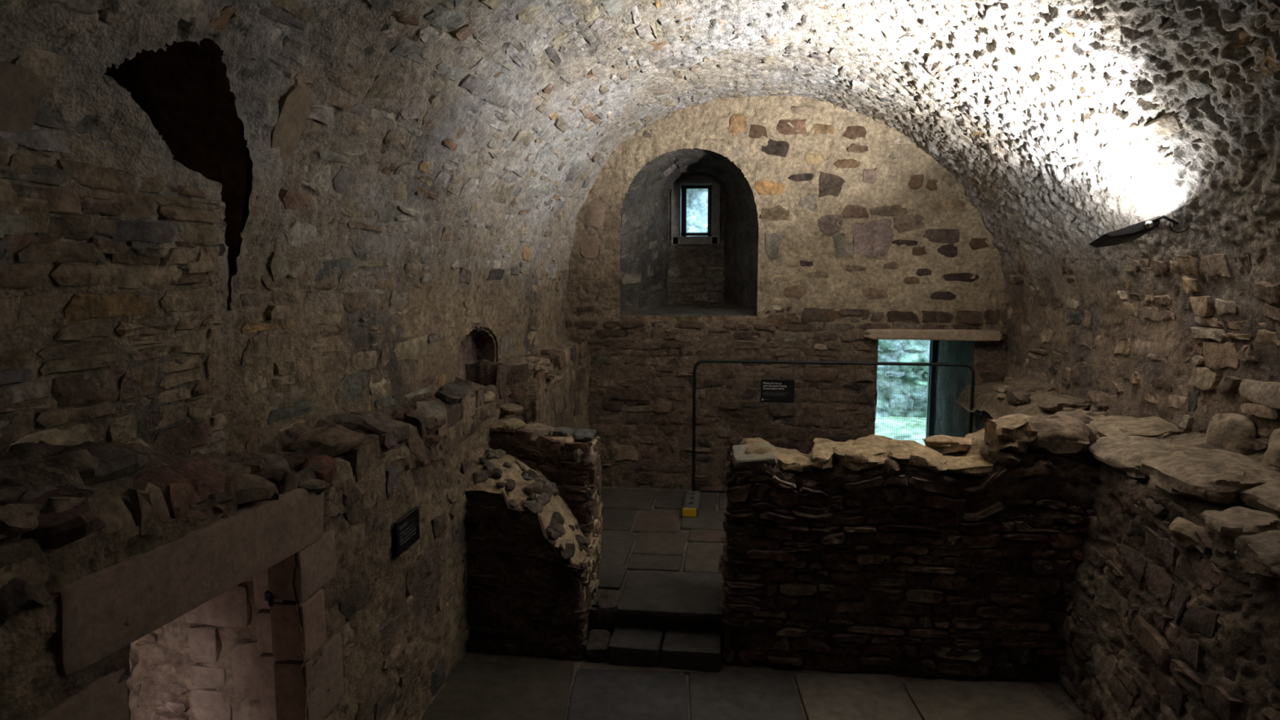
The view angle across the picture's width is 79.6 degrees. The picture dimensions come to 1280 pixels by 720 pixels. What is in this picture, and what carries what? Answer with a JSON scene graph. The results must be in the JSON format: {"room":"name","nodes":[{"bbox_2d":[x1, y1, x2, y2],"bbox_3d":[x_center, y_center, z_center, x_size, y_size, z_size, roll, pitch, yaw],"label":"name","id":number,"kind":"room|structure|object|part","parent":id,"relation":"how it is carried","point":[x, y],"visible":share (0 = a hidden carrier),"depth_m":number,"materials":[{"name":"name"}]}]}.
{"room":"castle cellar","nodes":[
{"label":"castle cellar","id":0,"kind":"room"},
{"bbox_2d":[126,568,288,719],"bbox_3d":[-3.180,1.979,2.966,2.420,2.190,3.200,1,7,7],"label":"wall","id":1,"kind":"structure","parent":0,"point":[215,660],"depth_m":4.24,"materials":[{"name":"stone"}]},
{"bbox_2d":[227,97,253,311],"bbox_3d":[0.564,-0.163,4.553,12.700,7.250,15.250,1,7,7],"label":"wall","id":2,"kind":"structure","parent":0,"point":[249,176],"depth_m":9.55,"materials":[{"name":"brown stone"}]},
{"bbox_2d":[0,151,568,455],"bbox_3d":[-2.199,0.061,4.412,0.398,2.039,12.564,1,7,11],"label":"wall","id":3,"kind":"structure","parent":0,"point":[176,371],"depth_m":3.76,"materials":[{"name":"stone"}]},
{"bbox_2d":[0,339,591,719],"bbox_3d":[-1.901,1.286,4.449,1.075,2.999,12.600,1,7,7],"label":"wall","id":4,"kind":"structure","parent":0,"point":[104,545],"depth_m":4.04,"materials":[{"name":"stone"}]},
{"bbox_2d":[393,506,419,557],"bbox_3d":[-1.591,1.169,5.249,0.026,0.235,0.360,1,7,7],"label":"information panel","id":5,"kind":"object","parent":4,"relation":"attached to","point":[406,528],"visible":1,"depth_m":5.21,"materials":[{"name":"grey plastic"}]},
{"bbox_2d":[400,521,407,529],"bbox_3d":[-1.589,1.114,5.159,0.001,0.018,0.117,1,7,7],"label":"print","id":6,"kind":"object","parent":5,"relation":"on","point":[403,525],"depth_m":5.16,"materials":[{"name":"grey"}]},
{"bbox_2d":[464,403,603,659],"bbox_3d":[-0.966,1.475,7.089,1.196,1.998,1.351,1,7,7],"label":"wall","id":7,"kind":"structure","parent":0,"point":[535,544],"depth_m":6.58,"materials":[{"name":"stone"}]},
{"bbox_2d":[0,0,1279,311],"bbox_3d":[0.343,-1.448,3.842,7.689,2.487,12.901,0,7,3],"label":"ceiling","id":8,"kind":"structure","parent":0,"point":[408,140],"depth_m":5.39,"materials":[{"name":"stone"}]},
{"bbox_2d":[1088,214,1188,247],"bbox_3d":[3.857,-0.991,5.939,0.629,0.237,0.355,1,7,7],"label":"floodlight","id":9,"kind":"object","parent":8,"relation":"attached to","point":[1131,233],"visible":1,"depth_m":5.82,"materials":[{"name":"black metal"}]},
{"bbox_2d":[586,486,727,672],"bbox_3d":[1.328,2.163,8.333,5.460,0.397,4.276,1,7,7],"label":"stone floor","id":10,"kind":"structure","parent":0,"point":[659,593],"depth_m":7.23,"materials":[{"name":"stone"}]},
{"bbox_2d":[682,490,700,516],"bbox_3d":[0.638,1.768,9.477,0.190,0.118,0.738,1,7,7],"label":"ballast block","id":11,"kind":"object","parent":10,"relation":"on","point":[691,506],"visible":1,"depth_m":9.28,"materials":[{"name":"grey concrete"}]},
{"bbox_2d":[692,359,975,493],"bbox_3d":[2.354,0.910,9.555,3.400,1.800,0.038,1,7,7],"label":"mesh fence","id":12,"kind":"object","parent":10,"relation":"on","point":[695,487],"visible":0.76,"depth_m":9.50,"materials":[{"name":"metal"}]},
{"bbox_3d":[2.354,1.704,9.650,3.360,0.028,0.028,1,7,7],"label":"rail","id":13,"kind":"part","parent":12,"relation":"part of","materials":[{"name":"black metal"}]},
{"bbox_2d":[760,379,795,403],"bbox_3d":[1.711,0.386,9.555,0.415,0.290,0.036,1,7,7],"label":"notice sign","id":14,"kind":"object","parent":12,"relation":"attached to","point":[771,390],"visible":1,"depth_m":9.54,"materials":[{"name":"black plastic"}]},
{"bbox_2d":[420,650,1086,719],"bbox_3d":[0.422,3.047,2.481,5.520,0.069,8.880,1,7,7],"label":"floor","id":15,"kind":"structure","parent":0,"point":[482,686],"depth_m":5.95,"materials":[{"name":"grey stone"}]},
{"bbox_2d":[955,374,1279,719],"bbox_3d":[3.685,1.790,3.851,1.337,2.162,12.480,1,7,7],"label":"wall","id":16,"kind":"structure","parent":15,"relation":"on","point":[1174,610],"depth_m":5.00,"materials":[{"name":"stone"}]},
{"bbox_2d":[564,95,1008,490],"bbox_3d":[1.921,-0.902,10.652,6.280,5.480,1.806,1,7,7],"label":"wall","id":17,"kind":"structure","parent":0,"point":[840,236],"depth_m":9.96,"materials":[{"name":"stone"}]},
{"bbox_2d":[670,174,720,245],"bbox_3d":[0.854,-2.269,11.689,0.740,1.050,0.460,1,7,7],"label":"window","id":18,"kind":"structure","parent":17,"relation":"in","point":[678,234],"depth_m":11.51,"materials":[{"name":"stone"}]},
{"bbox_3d":[0.859,-2.274,11.729,0.470,0.770,0.050,1,7,7],"label":"frame","id":19,"kind":"part","parent":18,"relation":"part of","materials":[{"name":"black metal"}]},
{"bbox_2d":[874,340,975,445],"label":"door","id":20,"kind":"structure","parent":17,"relation":"in","point":[940,351],"depth_m":10.85,"materials":[{"name":"metal"}]},
{"bbox_3d":[4.394,0.542,11.550,0.070,2.100,0.070,1,7,7],"label":"gate post","id":21,"kind":"part","parent":20,"relation":"part of","materials":[{"name":"metal"}]},
{"bbox_2d":[875,416,926,445],"bbox_3d":[2.608,1.382,13.314,15.960,0.126,6.120,1,7,7],"label":"ground","id":22,"kind":"structure","parent":0,"point":[918,425],"depth_m":14.23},
{"bbox_2d":[686,188,929,417],"bbox_3d":[3.186,-1.875,15.608,14.457,6.264,1.268,1,7,7],"label":"wall","id":23,"kind":"structure","parent":22,"relation":"on","point":[889,350],"depth_m":15.25,"materials":[{"name":"grey stone"}]},
{"bbox_2d":[718,413,1101,680],"bbox_3d":[2.249,1.471,6.534,3.145,2.138,0.959,1,7,7],"label":"wall","id":24,"kind":"structure","parent":0,"point":[948,557],"depth_m":6.19,"materials":[{"name":"stone"}]},
{"bbox_2d":[1001,253,1279,468],"bbox_3d":[4.178,0.357,3.646,0.311,1.832,12.570,0,7,3],"label":"wall","id":25,"kind":"structure","parent":0,"point":[1189,343],"depth_m":6.46,"materials":[{"name":"stone"}]}
]}

